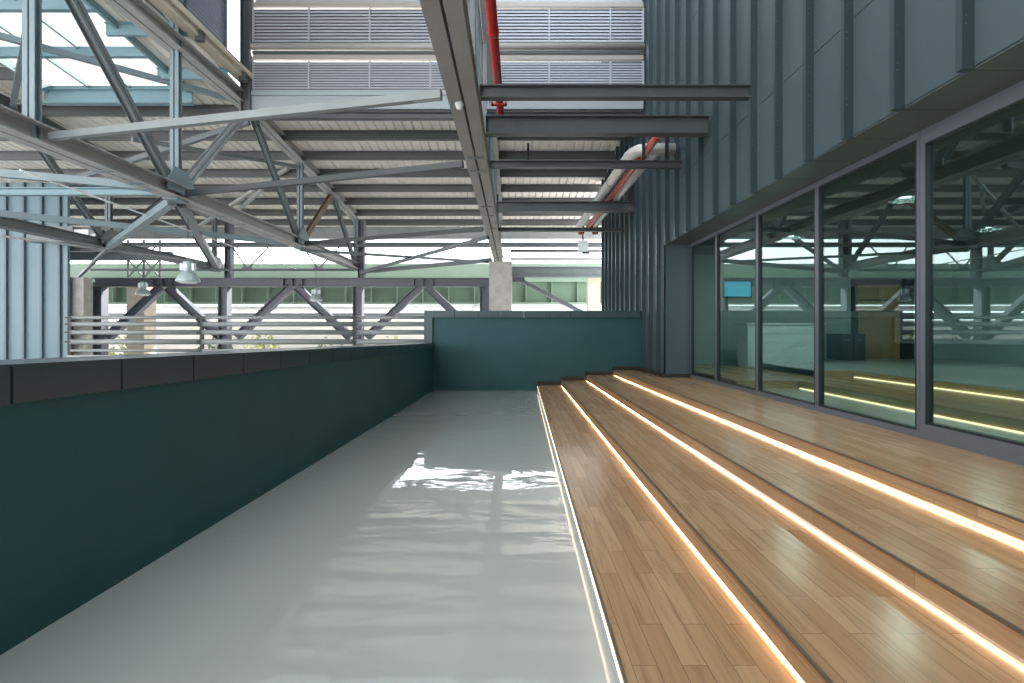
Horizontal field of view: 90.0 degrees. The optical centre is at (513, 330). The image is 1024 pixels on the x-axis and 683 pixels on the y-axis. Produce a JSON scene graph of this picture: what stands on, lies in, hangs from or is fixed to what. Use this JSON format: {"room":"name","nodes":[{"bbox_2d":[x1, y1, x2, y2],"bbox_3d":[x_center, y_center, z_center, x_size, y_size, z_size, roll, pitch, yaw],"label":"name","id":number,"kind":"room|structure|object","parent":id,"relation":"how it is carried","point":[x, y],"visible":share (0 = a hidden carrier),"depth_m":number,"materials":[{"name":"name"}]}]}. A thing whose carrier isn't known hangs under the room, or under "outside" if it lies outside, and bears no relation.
{"room":"covered terrace","nodes":[
{"label":"covered terrace","id":0,"kind":"room"},
{"bbox_2d":[0,182,69,359],"bbox_3d":[-25.730,-1.545,20.120,16.540,8.550,0.240,0,0,0],"label":"wall","id":1,"kind":"structure","parent":0,"point":[34,277],"depth_m":20.10,"materials":[{"name":"blue"}]},
{"bbox_2d":[26,226,95,242],"bbox_3d":[-17.000,-3.640,19.400,2.600,0.580,0.400,0,0,0],"label":"box","id":2,"kind":"object","parent":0,"point":[70,228],"visible":0.3,"depth_m":19.20,"materials":[{"name":"paint"}]},
{"bbox_2d":[135,280,150,295],"bbox_3d":[-16.666,-2.518,23.000,0.610,1.903,0.610,0,0,0],"label":"lamp","id":3,"kind":"object","parent":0,"point":[142,291],"visible":0.99,"depth_m":22.88,"materials":[{"name":"grey"}]},
{"bbox_2d":[0,343,432,654],"bbox_3d":[-2.944,1.415,5.930,0.664,2.631,17.890,0,0,2],"label":"wall","id":4,"kind":"structure","parent":0,"point":[110,464],"depth_m":3.76,"materials":[{"name":"paint"}]},
{"bbox_2d":[0,0,619,226],"bbox_3d":[-14.000,-7.135,11.800,40.000,3.210,31.600,0,0,0],"label":"ceiling","id":5,"kind":"structure","parent":0,"point":[69,123],"depth_m":18.32,"materials":[{"name":"metal"}]},
{"bbox_2d":[0,0,193,105],"bbox_3d":[-11.125,-7.280,8.550,4.150,1.800,11.980,0,0,0],"label":"skylight","id":6,"kind":"object","parent":5,"relation":"attached to","point":[86,94],"visible":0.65,"depth_m":13.19,"materials":[{"name":"teal metal"}]},
{"bbox_2d":[0,93,222,271],"bbox_3d":[-14.600,-4.785,13.240,0.400,3.770,24.480,0,0,0],"label":"roof truss","id":7,"kind":"object","parent":5,"relation":"attached to","point":[102,237],"visible":0.41,"depth_m":17.52,"materials":[{"name":"metal"}]},
{"bbox_2d":[0,67,13,79],"bbox_3d":[-23.240,-6.785,13.500,20.520,0.270,0.140,0,0,0],"label":"roof purlin","id":8,"kind":"structure","parent":7,"relation":"attached to","point":[5,74],"depth_m":13.49,"materials":[{"name":"metal"}]},
{"bbox_2d":[9,33,21,109],"bbox_3d":[-11.550,-6.645,12.050,8.073,0.512,0.130,0,0,43],"label":"bar","id":9,"kind":"object","parent":7,"relation":"attached to","point":[17,79],"visible":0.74,"depth_m":13.29,"materials":[{"name":"paint"}]},
{"bbox_2d":[76,250,108,276],"bbox_3d":[-16.875,-2.387,20.150,6.045,1.288,0.100,0,0,38],"label":"bar","id":10,"kind":"object","parent":7,"relation":"attached to","point":[102,253],"visible":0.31,"depth_m":19.39,"materials":[{"name":"paint"}]},
{"bbox_2d":[0,235,204,262],"bbox_3d":[-14.670,-2.967,19.000,0.070,0.074,6.615,0,0,25],"label":"bar","id":11,"kind":"object","parent":7,"relation":"attached to","point":[3,236],"visible":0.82,"depth_m":17.82,"materials":[{"name":"paint"}]},
{"bbox_2d":[70,251,173,260],"bbox_3d":[-17.625,-3.230,22.050,5.750,0.360,0.300,0,0,0],"label":"duct","id":12,"kind":"object","parent":7,"relation":"attached to","point":[74,256],"visible":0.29,"depth_m":21.90,"materials":[{"name":"metal"}]},
{"bbox_2d":[0,210,287,245],"bbox_3d":[-13.500,-3.145,13.900,13.841,0.262,0.130,0,0,-37],"label":"bar","id":13,"kind":"object","parent":7,"relation":"attached to","point":[3,213],"visible":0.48,"depth_m":15.15,"materials":[{"name":"blue paint"}]},
{"bbox_2d":[90,244,489,270],"bbox_3d":[-10.400,-3.480,24.200,19.200,1.300,0.160,0,0,0],"label":"girder","id":14,"kind":"object","parent":7,"relation":"attached to","point":[245,268],"visible":0.75,"depth_m":24.14,"materials":[{"name":"metal"}]},
{"bbox_2d":[19,169,295,268],"bbox_3d":[-9.807,-2.974,17.300,0.044,0.133,15.439,0,0,-4],"label":"bar","id":15,"kind":"object","parent":14,"relation":"attached to","point":[21,170],"visible":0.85,"depth_m":12.31,"materials":[{"name":"white paint"}]},
{"bbox_2d":[0,0,359,270],"bbox_3d":[-7.700,-6.910,13.240,0.440,7.920,24.480,0,0,0],"label":"roof truss","id":16,"kind":"object","parent":5,"relation":"attached to","point":[27,128],"visible":0.83,"depth_m":11.33,"materials":[{"name":"metal"}]},
{"bbox_2d":[0,169,149,190],"bbox_3d":[-12.375,-3.120,9.200,9.857,0.288,0.130,0,0,-20],"label":"bar","id":17,"kind":"object","parent":16,"relation":"attached to","point":[4,173],"visible":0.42,"depth_m":10.38,"materials":[{"name":"blue paint"}]},
{"bbox_2d":[0,187,155,195],"bbox_3d":[-15.950,-3.250,11.950,16.100,0.170,0.160,0,0,0],"label":"cross beam","id":18,"kind":"structure","parent":16,"relation":"attached to","point":[4,191],"depth_m":11.94,"materials":[{"name":"teal metal"}]},
{"bbox_2d":[0,32,228,101],"bbox_3d":[-11.175,-6.685,12.025,8.883,0.332,0.130,0,0,-40],"label":"bar","id":19,"kind":"object","parent":16,"relation":"attached to","point":[3,36],"visible":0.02,"depth_m":12.96,"materials":[{"name":"blue paint"}]},
{"bbox_2d":[105,200,176,249],"bbox_3d":[-11.175,-2.990,15.025,9.335,0.265,0.180,0,0,45],"label":"bar","id":20,"kind":"object","parent":16,"relation":"attached to","point":[164,206],"visible":0.83,"depth_m":13.91,"materials":[{"name":"blue paint"}]},
{"bbox_2d":[104,22,187,36],"bbox_3d":[-8.475,-6.955,11.800,1.850,0.270,0.140,0,0,0],"label":"roof purlin","id":21,"kind":"structure","parent":16,"relation":"attached to","point":[125,29],"depth_m":11.79,"materials":[{"name":"teal metal"}]},
{"bbox_2d":[59,121,250,186],"bbox_3d":[-10.710,-5.272,15.200,5.957,1.882,0.130,0,0,4],"label":"bar","id":22,"kind":"object","parent":16,"relation":"attached to","point":[213,133],"visible":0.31,"depth_m":15.11,"materials":[{"name":"paint"}]},
{"bbox_2d":[156,67,227,79],"bbox_3d":[-8.475,-6.785,13.500,1.850,0.270,0.140,0,0,0],"label":"roof purlin","id":23,"kind":"structure","parent":16,"relation":"attached to","point":[187,74],"depth_m":13.49,"materials":[{"name":"teal metal"}]},
{"bbox_2d":[177,204,218,269],"bbox_3d":[-10.950,-3.000,18.150,0.180,0.245,13.820,0,0,-27],"label":"bar","id":24,"kind":"object","parent":16,"relation":"attached to","point":[186,212],"visible":0.79,"depth_m":15.03,"materials":[{"name":"paint"}]},
{"bbox_2d":[175,258,200,283],"bbox_3d":[-8.405,-2.106,13.200,0.559,1.788,0.559,0,0,0],"label":"lamp","id":25,"kind":"object","parent":24,"relation":"hanging from","point":[188,276],"visible":0.98,"depth_m":13.09,"materials":[{"name":"grey"}]},
{"bbox_2d":[148,0,253,82],"bbox_3d":[-7.435,-6.960,7.850,0.370,0.340,13.700,0,0,0],"label":"beam","id":26,"kind":"structure","parent":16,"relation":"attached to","point":[173,10],"depth_m":12.05,"materials":[{"name":"metal"}]},
{"bbox_2d":[131,136,300,168],"bbox_3d":[-8.840,-5.446,15.850,0.100,0.903,5.327,0,0,28],"label":"bar","id":27,"kind":"object","parent":16,"relation":"attached to","point":[133,139],"visible":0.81,"depth_m":15.79,"materials":[{"name":"paint"}]},
{"bbox_2d":[48,89,442,140],"bbox_3d":[-4.250,-3.200,7.675,6.621,0.244,0.100,0,0,11],"label":"steel beam","id":28,"kind":"structure","parent":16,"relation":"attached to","point":[429,95],"depth_m":7.56,"materials":[{"name":"metal"}]},
{"bbox_2d":[185,160,463,196],"bbox_3d":[-4.225,-3.200,10.850,6.649,0.290,0.100,0,0,14],"label":"bar","id":29,"kind":"object","parent":16,"relation":"attached to","point":[452,165],"visible":1,"depth_m":10.72,"materials":[{"name":"grey paint"}]},
{"bbox_2d":[71,184,600,191],"bbox_3d":[-13.750,-5.990,21.500,39.500,0.280,0.180,0,0,0],"label":"roof purlin","id":30,"kind":"structure","parent":16,"relation":"attached to","point":[308,187],"depth_m":21.48,"materials":[{"name":"metal"}]},
{"bbox_2d":[304,226,483,245],"bbox_3d":[-4.225,-3.210,17.400,6.700,0.322,0.120,0,0,16],"label":"bar","id":31,"kind":"object","parent":16,"relation":"attached to","point":[481,228],"visible":1,"depth_m":17.29,"materials":[{"name":"grey paint"}]},
{"bbox_2d":[299,248,488,262],"bbox_3d":[-4.439,-3.078,21.250,8.724,0.491,0.100,0,0,-43],"label":"bar","id":32,"kind":"object","parent":16,"relation":"attached to","point":[300,249],"visible":1,"depth_m":20.47,"materials":[{"name":"paint"}]},
{"bbox_2d":[145,0,227,48],"bbox_3d":[-7.900,-9.220,8.500,0.160,4.300,10.960,0,0,0],"label":"louvres","id":33,"kind":"object","parent":5,"relation":"attached to","point":[212,14],"visible":0.44,"depth_m":13.40,"materials":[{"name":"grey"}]},
{"bbox_2d":[70,219,600,225],"bbox_3d":[-13.750,-5.530,26.100,39.500,0.280,0.180,0,0,0],"label":"roof purlin","id":34,"kind":"structure","parent":5,"relation":"attached to","point":[179,222],"depth_m":26.09,"materials":[{"name":"metal"}]},
{"bbox_2d":[78,227,600,238],"bbox_3d":[-13.750,-5.240,27.425,39.500,0.620,0.150,0,0,0],"label":"fascia","id":35,"kind":"object","parent":5,"relation":"attached to","point":[318,232],"depth_m":27.35,"materials":[{"name":"paint"}]},
{"bbox_2d":[578,235,589,253],"bbox_3d":[3.274,-4.494,23.975,0.520,1.780,0.350,0,0,0],"label":"floodlight","id":36,"kind":"object","parent":5,"relation":"hanging from","point":[582,244],"visible":0.7,"depth_m":23.80,"materials":[{"name":"paint"}]},
{"bbox_2d":[70,242,600,246],"bbox_3d":[-13.750,-4.610,27.400,39.500,0.240,0.200,0,0,0],"label":"beam","id":37,"kind":"structure","parent":0,"point":[504,244],"depth_m":27.39,"materials":[{"name":"metal"}]},
{"bbox_2d":[255,0,641,1],"bbox_3d":[-1.832,-10.325,14.430,10.864,2.289,0.140,0,0,0],"label":"wall","id":38,"kind":"structure","parent":0,"point":[255,0],"depth_m":14.36,"materials":[{"name":"grey"}]},
{"bbox_2d":[0,391,1023,682],"bbox_3d":[0.385,1.830,5.930,6.630,0.200,17.860,0,0,0],"label":"floor","id":39,"kind":"structure","parent":0,"point":[439,543],"depth_m":3.51,"materials":[{"name":"grey"}]},
{"bbox_2d":[537,386,804,682],"bbox_3d":[0.896,1.653,5.900,0.865,0.153,17.805,0,0,0],"label":"step","id":40,"kind":"structure","parent":39,"relation":"on","point":[665,616],"depth_m":3.19,"materials":[{"name":"brown wood"}]},
{"bbox_2d":[561,380,1023,682],"bbox_3d":[1.735,1.504,5.900,0.969,0.153,17.800,0,0,0],"label":"step","id":41,"kind":"structure","parent":40,"relation":"on","point":[834,616],"depth_m":2.94,"materials":[{"name":"brown wood"}]},
{"bbox_2d":[586,375,1023,659],"bbox_3d":[2.595,1.353,5.900,0.927,0.153,17.807,0,0,0],"label":"step","id":42,"kind":"structure","parent":41,"relation":"on","point":[974,573],"depth_m":3.48,"materials":[{"name":"brown wood"}]},
{"bbox_2d":[613,370,1023,542],"bbox_3d":[3.637,1.204,5.900,1.527,0.153,17.800,0,0,0],"label":"step","id":43,"kind":"structure","parent":42,"relation":"on","point":[983,490],"depth_m":4.80,"materials":[{"name":"brown wood"}]},
{"bbox_2d":[424,311,640,390],"bbox_3d":[0.550,1.073,14.960,6.300,3.315,0.380,0,0,0],"label":"wall","id":44,"kind":"structure","parent":0,"point":[473,350],"depth_m":14.86,"materials":[{"name":"teal"}]},
{"bbox_2d":[536,366,639,390],"bbox_3d":[2.140,1.383,14.831,2.980,0.715,0.062,0,0,0],"label":"baseboard","id":45,"kind":"structure","parent":44,"relation":"attached to","point":[613,367],"depth_m":14.80,"materials":[{"name":"grey"}]},
{"bbox_2d":[510,250,600,259],"bbox_3d":[2.650,-3.905,26.200,5.700,0.530,0.140,0,0,0],"label":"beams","id":46,"kind":"structure","parent":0,"point":[510,250],"depth_m":26.15,"materials":[{"name":"metal"}]},
{"bbox_2d":[601,0,1023,401],"bbox_3d":[4.000,-4.870,9.290,0.800,13.200,23.584,0,0,0],"label":"wall","id":47,"kind":"structure","parent":0,"point":[836,84],"depth_m":7.42,"materials":[{"name":"metal"}]},
{"bbox_2d":[484,113,709,136],"bbox_3d":[1.525,-3.815,9.530,4.170,0.390,0.240,0,0,0],"label":"steel beam","id":48,"kind":"structure","parent":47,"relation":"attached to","point":[495,125],"depth_m":9.52,"materials":[{"name":"metal"}]},
{"bbox_2d":[485,0,506,114],"bbox_3d":[-0.220,-3.981,6.006,0.822,0.439,8.015,0,0,5],"label":"pipe","id":49,"kind":"object","parent":48,"relation":"attached to","point":[491,7],"visible":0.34,"depth_m":7.19,"materials":[{"name":"red"}]},
{"bbox_2d":[638,367,689,377],"bbox_3d":[3.975,1.085,13.620,0.770,0.090,2.360,0,0,0],"label":"baseboard","id":50,"kind":"structure","parent":47,"relation":"attached to","point":[653,372],"depth_m":12.44,"materials":[{"name":"grey"}]},
{"bbox_2d":[690,232,715,383],"bbox_3d":[4.320,-0.489,11.635,0.080,3.238,1.562,0,0,0],"label":"window","id":51,"kind":"structure","parent":47,"relation":"in","point":[713,235],"depth_m":12.36,"materials":[{"name":"grey metal"}]},
{"bbox_2d":[716,212,756,394],"bbox_3d":[4.320,-0.489,9.935,0.080,3.238,1.822,0,0,0],"label":"window","id":52,"kind":"structure","parent":47,"relation":"in","point":[747,219],"depth_m":10.56,"materials":[{"name":"grey metal"}]},
{"bbox_2d":[757,182,816,410],"bbox_3d":[4.320,-0.489,8.130,0.080,3.238,1.772,0,0,0],"label":"window","id":53,"kind":"structure","parent":47,"relation":"in","point":[812,188],"depth_m":8.38,"materials":[{"name":"grey metal"}]},
{"bbox_2d":[817,131,919,437],"bbox_3d":[4.320,-0.489,6.320,0.080,3.238,1.832,0,0,0],"label":"window","id":54,"kind":"structure","parent":47,"relation":"in","point":[913,140],"depth_m":6.13,"materials":[{"name":"grey metal"}]},
{"bbox_2d":[920,80,1023,465],"bbox_3d":[4.320,-0.489,4.400,0.080,3.238,1.992,0,0,0],"label":"window","id":55,"kind":"structure","parent":47,"relation":"in","point":[1005,449],"depth_m":5.31,"materials":[{"name":"grey metal"}]},
{"bbox_2d":[694,255,951,363],"bbox_3d":[8.700,-0.470,15.300,8.600,3.600,0.200,0,0,0],"label":"wall","id":56,"kind":"structure","parent":0,"point":[788,280],"depth_m":15.20,"materials":[{"name":"grey"}]},
{"bbox_2d":[722,281,751,297],"bbox_3d":[6.600,-1.240,15.158,0.840,0.500,0.085,0,0,0],"label":"television","id":57,"kind":"object","parent":56,"relation":"attached to","point":[730,289],"visible":1,"depth_m":15.12,"materials":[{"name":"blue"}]},
{"bbox_2d":[851,279,913,358],"bbox_3d":[10.875,-0.345,15.125,1.750,2.350,0.150,0,0,0],"label":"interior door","id":58,"kind":"structure","parent":56,"relation":"in","point":[882,310],"depth_m":15.12,"materials":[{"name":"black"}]},
{"bbox_2d":[694,104,1023,254],"bbox_3d":[8.700,-2.370,6.200,8.600,0.200,18.400,0,0,0],"label":"ceiling","id":59,"kind":"structure","parent":0,"point":[979,169],"depth_m":9.57,"materials":[{"name":"grey"}]},
{"bbox_2d":[694,372,1023,441],"bbox_3d":[8.700,1.230,6.100,8.600,0.200,18.200,0,0,0],"label":"floor","id":60,"kind":"structure","parent":0,"point":[893,414],"depth_m":7.19,"materials":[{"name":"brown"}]},
{"bbox_2d":[694,364,1023,433],"bbox_3d":[8.695,1.055,6.100,8.590,0.150,18.180,0,0,0],"label":"step","id":61,"kind":"structure","parent":60,"relation":"on","point":[1005,414],"depth_m":8.13,"materials":[{"name":"brown wood"}]},
{"bbox_2d":[735,323,825,367],"bbox_3d":[7.200,0.385,13.895,2.100,1.190,0.710,0,0,0],"label":"counter","id":62,"kind":"object","parent":61,"relation":"on","point":[782,342],"depth_m":13.58,"materials":[{"name":"white paint"}]},
{"bbox_2d":[735,323,825,324],"bbox_3d":[7.200,-0.190,13.895,2.100,0.040,0.710,0,0,0],"label":"countertop","id":63,"kind":"structure","parent":62,"relation":"on","point":[735,323],"depth_m":13.54,"materials":[{"name":"white paint"}]},
{"bbox_2d":[730,359,1023,400],"bbox_3d":[9.695,0.905,6.100,6.590,0.150,18.180,0,0,0],"label":"step","id":64,"kind":"structure","parent":61,"relation":"on","point":[988,378],"depth_m":10.49,"materials":[{"name":"grey"}]},
{"bbox_2d":[827,334,864,359],"bbox_3d":[9.600,0.455,14.800,0.700,0.750,0.700,0,0,0],"label":"storage cabinet","id":65,"kind":"object","parent":64,"relation":"on","point":[839,346],"visible":0.99,"depth_m":14.47,"materials":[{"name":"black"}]},
{"bbox_2d":[952,242,1023,363],"bbox_3d":[13.100,-0.570,6.200,0.200,3.800,18.400,0,0,0],"label":"wall","id":66,"kind":"structure","parent":0,"point":[988,283],"depth_m":14.03,"materials":[{"name":"grey"}]},
{"bbox_3d":[1.500,2.030,20.800,9.000,0.200,11.400,0,0,0],"label":"floor","id":67,"kind":"structure","parent":0,"visible":0},
{"bbox_2d":[489,261,511,310],"bbox_3d":[-0.630,-0.260,24.450,1.060,5.980,1.100,0,0,0],"label":"concrete column","id":68,"kind":"structure","parent":67,"relation":"on","point":[500,272],"depth_m":23.90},
{"bbox_2d":[419,0,502,260],"bbox_3d":[-0.720,-5.269,13.008,0.420,4.062,24.015,0,0,0],"label":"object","id":69,"kind":"object","parent":68,"relation":"on","point":[463,57],"visible":0.82,"depth_m":8.06,"materials":[{"name":"paint"}]},
{"bbox_2d":[42,105,238,116],"bbox_3d":[-14.940,-6.605,15.350,37.120,0.280,0.180,0,0,0],"label":"roof purlin","id":70,"kind":"structure","parent":69,"relation":"attached to","point":[196,110],"depth_m":15.34,"materials":[{"name":"metal"}]},
{"bbox_2d":[0,151,614,159],"bbox_3d":[-14.940,-6.300,18.400,37.120,0.280,0.180,0,0,0],"label":"roof purlin","id":71,"kind":"structure","parent":69,"relation":"attached to","point":[4,155],"depth_m":18.39,"materials":[{"name":"metal"}]},
{"bbox_2d":[10,169,606,177],"bbox_3d":[-14.940,-6.145,19.950,37.120,0.280,0.180,0,0,0],"label":"roof purlin","id":72,"kind":"structure","parent":69,"relation":"attached to","point":[208,173],"depth_m":19.93,"materials":[{"name":"metal"}]},
{"bbox_2d":[198,167,289,227],"bbox_3d":[-11.898,-5.424,21.750,8.001,1.715,0.120,0,0,34],"label":"bar","id":73,"kind":"object","parent":72,"relation":"attached to","point":[285,169],"visible":0.45,"depth_m":21.25,"materials":[{"name":"paint"}]},
{"bbox_2d":[237,189,263,209],"bbox_3d":[-11.289,-5.496,21.750,0.120,0.449,3.477,0,0,-44],"label":"bar","id":74,"kind":"object","parent":73,"relation":"attached to","point":[255,195],"visible":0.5,"depth_m":21.36,"materials":[{"name":"paint"}]},
{"bbox_2d":[0,130,623,140],"bbox_3d":[-14.940,-6.450,16.900,37.120,0.280,0.180,0,0,0],"label":"roof purlin","id":75,"kind":"structure","parent":69,"relation":"attached to","point":[160,135],"depth_m":16.88,"materials":[{"name":"metal"}]},
{"bbox_2d":[70,198,593,204],"bbox_3d":[-13.750,-5.835,23.050,39.500,0.280,0.180,0,0,0],"label":"roof purlin","id":76,"kind":"structure","parent":69,"relation":"attached to","point":[87,201],"depth_m":23.03,"materials":[{"name":"metal"}]},
{"bbox_2d":[70,209,594,215],"bbox_3d":[-13.750,-5.680,24.600,39.500,0.280,0.180,0,0,0],"label":"roof purlin","id":77,"kind":"structure","parent":69,"relation":"attached to","point":[73,212],"depth_m":24.58,"materials":[{"name":"metal"}]},
{"bbox_2d":[363,235,488,272],"bbox_3d":[-4.140,-3.041,21.200,0.120,0.494,9.857,0,0,-41],"label":"bar","id":78,"kind":"object","parent":69,"relation":"attached to","point":[482,238],"visible":0.95,"depth_m":20.11,"materials":[{"name":"paint"}]},
{"bbox_2d":[256,111,642,120],"bbox_3d":[-1.850,-6.044,14.400,10.900,0.180,0.200,0,0,0],"label":"beam","id":79,"kind":"structure","parent":69,"relation":"attached to","point":[342,115],"depth_m":14.39,"materials":[{"name":"metal"}]},
{"bbox_2d":[240,0,253,110],"bbox_3d":[-7.430,-8.745,14.250,0.260,5.450,0.260,0,0,0],"label":"post","id":80,"kind":"object","parent":79,"relation":"on","point":[246,56],"visible":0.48,"depth_m":14.23,"materials":[{"name":"metal"}]},
{"bbox_2d":[250,43,644,50],"bbox_3d":[-1.832,-7.875,14.188,10.864,0.170,0.185,0,0,0],"label":"rail","id":81,"kind":"object","parent":80,"relation":"attached to","point":[254,46],"visible":0.69,"depth_m":14.11,"materials":[{"name":"grey"}]},
{"bbox_2d":[252,2,643,42],"bbox_3d":[-1.832,-8.573,14.310,10.908,1.154,0.140,0,0,0],"label":"louver","id":82,"kind":"object","parent":80,"relation":"attached to","point":[272,22],"visible":0.8,"depth_m":14.28,"materials":[{"name":"grey"}]},
{"bbox_2d":[252,51,643,54],"bbox_3d":[-1.832,-7.731,14.235,10.864,0.076,0.070,0,0,0],"label":"rail","id":83,"kind":"object","parent":80,"relation":"attached to","point":[253,52],"visible":0.71,"depth_m":14.20,"materials":[{"name":"metal"}]},
{"bbox_2d":[252,55,643,89],"bbox_3d":[-1.832,-7.186,14.310,10.908,0.992,0.140,0,0,0],"label":"louver","id":84,"kind":"object","parent":80,"relation":"attached to","point":[270,72],"visible":0.8,"depth_m":14.28,"materials":[{"name":"grey"}]},
{"bbox_2d":[251,90,642,110],"bbox_3d":[-1.857,-6.435,14.305,10.914,0.496,0.190,0,0,0],"label":"fascia","id":85,"kind":"object","parent":79,"relation":"attached to","point":[261,99],"visible":0.54,"depth_m":14.25,"materials":[{"name":"grey"}]},
{"bbox_2d":[498,228,621,231],"bbox_3d":[1.525,-3.380,17.100,4.170,0.180,0.240,0,0,0],"label":"strut","id":86,"kind":"object","parent":69,"relation":"attached to","point":[499,229],"visible":0.83,"depth_m":17.09,"materials":[{"name":"paint"}]},
{"bbox_2d":[495,200,634,212],"bbox_3d":[1.525,-3.730,15.400,4.170,0.360,0.240,0,0,0],"label":"strut","id":87,"kind":"object","parent":69,"relation":"attached to","point":[501,206],"visible":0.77,"depth_m":15.39,"materials":[{"name":"paint"}]},
{"bbox_2d":[606,178,633,200],"bbox_3d":[3.190,-4.235,15.400,0.840,0.690,0.130,0,0,0],"label":"hanger","id":88,"kind":"object","parent":87,"relation":"on","point":[629,191],"visible":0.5,"depth_m":15.34,"materials":[{"name":"black metal"}]},
{"bbox_2d":[578,137,660,234],"bbox_3d":[3.025,-3.970,14.869,1.051,0.400,10.409,0,0,-1],"label":"pipe","id":89,"kind":"object","parent":88,"relation":"hanging from","point":[653,141],"visible":0.3,"depth_m":13.46,"materials":[{"name":"red"}]},
{"bbox_2d":[576,143,675,227],"bbox_3d":[2.620,-4.030,15.421,0.973,0.270,8.556,0,0,-6],"label":"pipe","id":90,"kind":"object","parent":89,"relation":"attached to","point":[634,152],"visible":0.65,"depth_m":12.56,"materials":[{"name":"white"}]},
{"bbox_2d":[592,155,655,227],"bbox_3d":[3.090,-3.990,15.650,0.180,0.176,8.101,0,0,-1],"label":"pipe","id":91,"kind":"object","parent":87,"relation":"attached to","point":[638,172],"visible":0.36,"depth_m":13.96,"materials":[{"name":"white"}]},
{"bbox_2d":[488,158,681,170],"bbox_3d":[1.525,-3.595,11.060,4.170,0.210,0.240,0,0,0],"label":"strut","id":92,"kind":"object","parent":69,"relation":"attached to","point":[494,164],"visible":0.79,"depth_m":11.05,"materials":[{"name":"paint"}]},
{"bbox_2d":[642,137,668,159],"bbox_3d":[3.050,-4.015,11.060,0.620,0.670,0.060,0,0,0],"label":"hanger","id":93,"kind":"object","parent":92,"relation":"on","point":[643,138],"visible":0.43,"depth_m":11.03,"materials":[{"name":"black metal"}]},
{"bbox_2d":[478,81,751,100],"bbox_3d":[1.525,-3.655,7.850,4.170,0.250,0.240,0,0,0],"label":"steel beam","id":94,"kind":"structure","parent":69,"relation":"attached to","point":[488,92],"depth_m":7.84,"materials":[{"name":"metal"}]},
{"bbox_2d":[512,266,600,310],"bbox_3d":[2.650,-1.906,24.600,5.500,2.349,0.340,0,0,0],"label":"beam","id":95,"kind":"structure","parent":68,"relation":"attached to","point":[519,273],"depth_m":24.58,"materials":[{"name":"metal"}]},
{"bbox_2d":[587,278,599,310],"bbox_3d":[3.950,0.070,25.450,0.600,5.320,0.500,0,0,0],"label":"column","id":96,"kind":"structure","parent":67,"relation":"on","point":[593,284],"depth_m":25.20,"materials":[{"name":"beige concrete"}]},
{"bbox_3d":[-18.500,2.030,11.250,31.000,0.200,30.500,0,0,0],"label":"floor","id":97,"kind":"structure","parent":0,"visible":0},
{"bbox_2d":[70,277,92,354],"bbox_3d":[-17.485,0.300,20.525,0.830,4.860,0.450,0,0,0],"label":"concrete pier","id":98,"kind":"object","parent":97,"relation":"on","point":[81,288],"visible":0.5,"depth_m":20.30,"materials":[{"name":"concrete"}]},
{"bbox_2d":[66,355,106,356],"bbox_3d":[-10.050,1.590,20.075,14.700,1.280,0.350,0,0,0],"label":"kerb","id":99,"kind":"object","parent":97,"relation":"on","point":[66,355],"visible":0.14,"depth_m":19.90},
{"bbox_2d":[65,316,423,354],"bbox_3d":[-10.150,0.219,20.005,14.620,1.622,0.230,0,0,0],"label":"louver","id":100,"kind":"object","parent":99,"relation":"on","point":[71,332],"visible":0.77,"depth_m":19.94,"materials":[{"name":"grey"}]},
{"bbox_2d":[127,287,155,354],"bbox_3d":[-19.450,0.080,26.750,0.900,5.300,0.900,0,0,0],"label":"concrete pier","id":101,"kind":"object","parent":97,"relation":"on","point":[132,299],"visible":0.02,"depth_m":26.30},
{"bbox_2d":[93,220,488,354],"bbox_3d":[-10.675,-1.570,24.775,19.050,7.600,0.590,0,0,0],"label":"frame","id":102,"kind":"object","parent":97,"relation":"on","point":[101,288],"visible":0.68,"depth_m":24.68,"materials":[{"name":"metal"}]},
{"bbox_2d":[359,258,491,273],"bbox_3d":[-4.254,-3.121,24.600,6.442,0.750,0.180,0,0,4],"label":"bar","id":103,"kind":"object","parent":102,"relation":"attached to","point":[453,263],"visible":0.79,"depth_m":24.52,"materials":[{"name":"paint"}]},
{"label":"outside","id":104,"kind":"structure","parent":0,"visible":0},
{"bbox_2d":[127,239,160,277],"bbox_3d":[-18.500,-3.570,25.600,1.700,2.000,0.100,0,0,0],"label":"scaffold tower","id":105,"kind":"structure","parent":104,"point":[143,242],"depth_m":25.57,"materials":[{"name":"metal"}]},
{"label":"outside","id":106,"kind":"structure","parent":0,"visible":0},
{"bbox_2d":[70,264,600,304],"bbox_3d":[-8.000,-2.720,29.950,44.000,2.340,0.900,0,0,0],"label":"building","id":107,"kind":"structure","parent":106,"point":[573,291],"depth_m":29.74,"materials":[{"name":"green paint"}]},
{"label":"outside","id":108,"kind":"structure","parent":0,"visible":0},
{"bbox_2d":[685,404,736,425],"bbox_3d":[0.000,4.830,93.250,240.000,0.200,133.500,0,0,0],"label":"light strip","id":109,"kind":"structure","parent":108,"point":[685,404],"depth_m":28.66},
{"bbox_2d":[109,320,683,403],"bbox_3d":[-8.000,2.020,33.150,44.000,5.420,0.400,0,0,0],"label":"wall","id":110,"kind":"structure","parent":109,"relation":"on","point":[158,346],"depth_m":33.00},
{"bbox_2d":[397,260,600,319],"bbox_3d":[7.000,-2.520,74.950,46.000,14.500,10.100,0,0,0],"label":"office building","id":111,"kind":"structure","parent":109,"relation":"on","point":[514,307],"depth_m":70.00,"materials":[{"name":"white"}]},
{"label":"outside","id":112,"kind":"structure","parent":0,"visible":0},
{"bbox_2d":[109,303,479,310],"bbox_3d":[-15.666,-1.547,29.200,28.667,0.814,0.300,0,0,0],"label":"pipe","id":113,"kind":"object","parent":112,"point":[474,307],"visible":0.42,"depth_m":29.07,"materials":[{"name":"white"}]},
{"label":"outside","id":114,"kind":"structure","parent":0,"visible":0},
{"bbox_2d":[109,313,423,315],"bbox_3d":[-13.300,-0.950,29.400,33.400,0.180,0.180,0,0,0],"label":"pipe","id":115,"kind":"object","parent":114,"point":[110,314],"visible":0.48,"depth_m":29.33,"materials":[{"name":"metal"}]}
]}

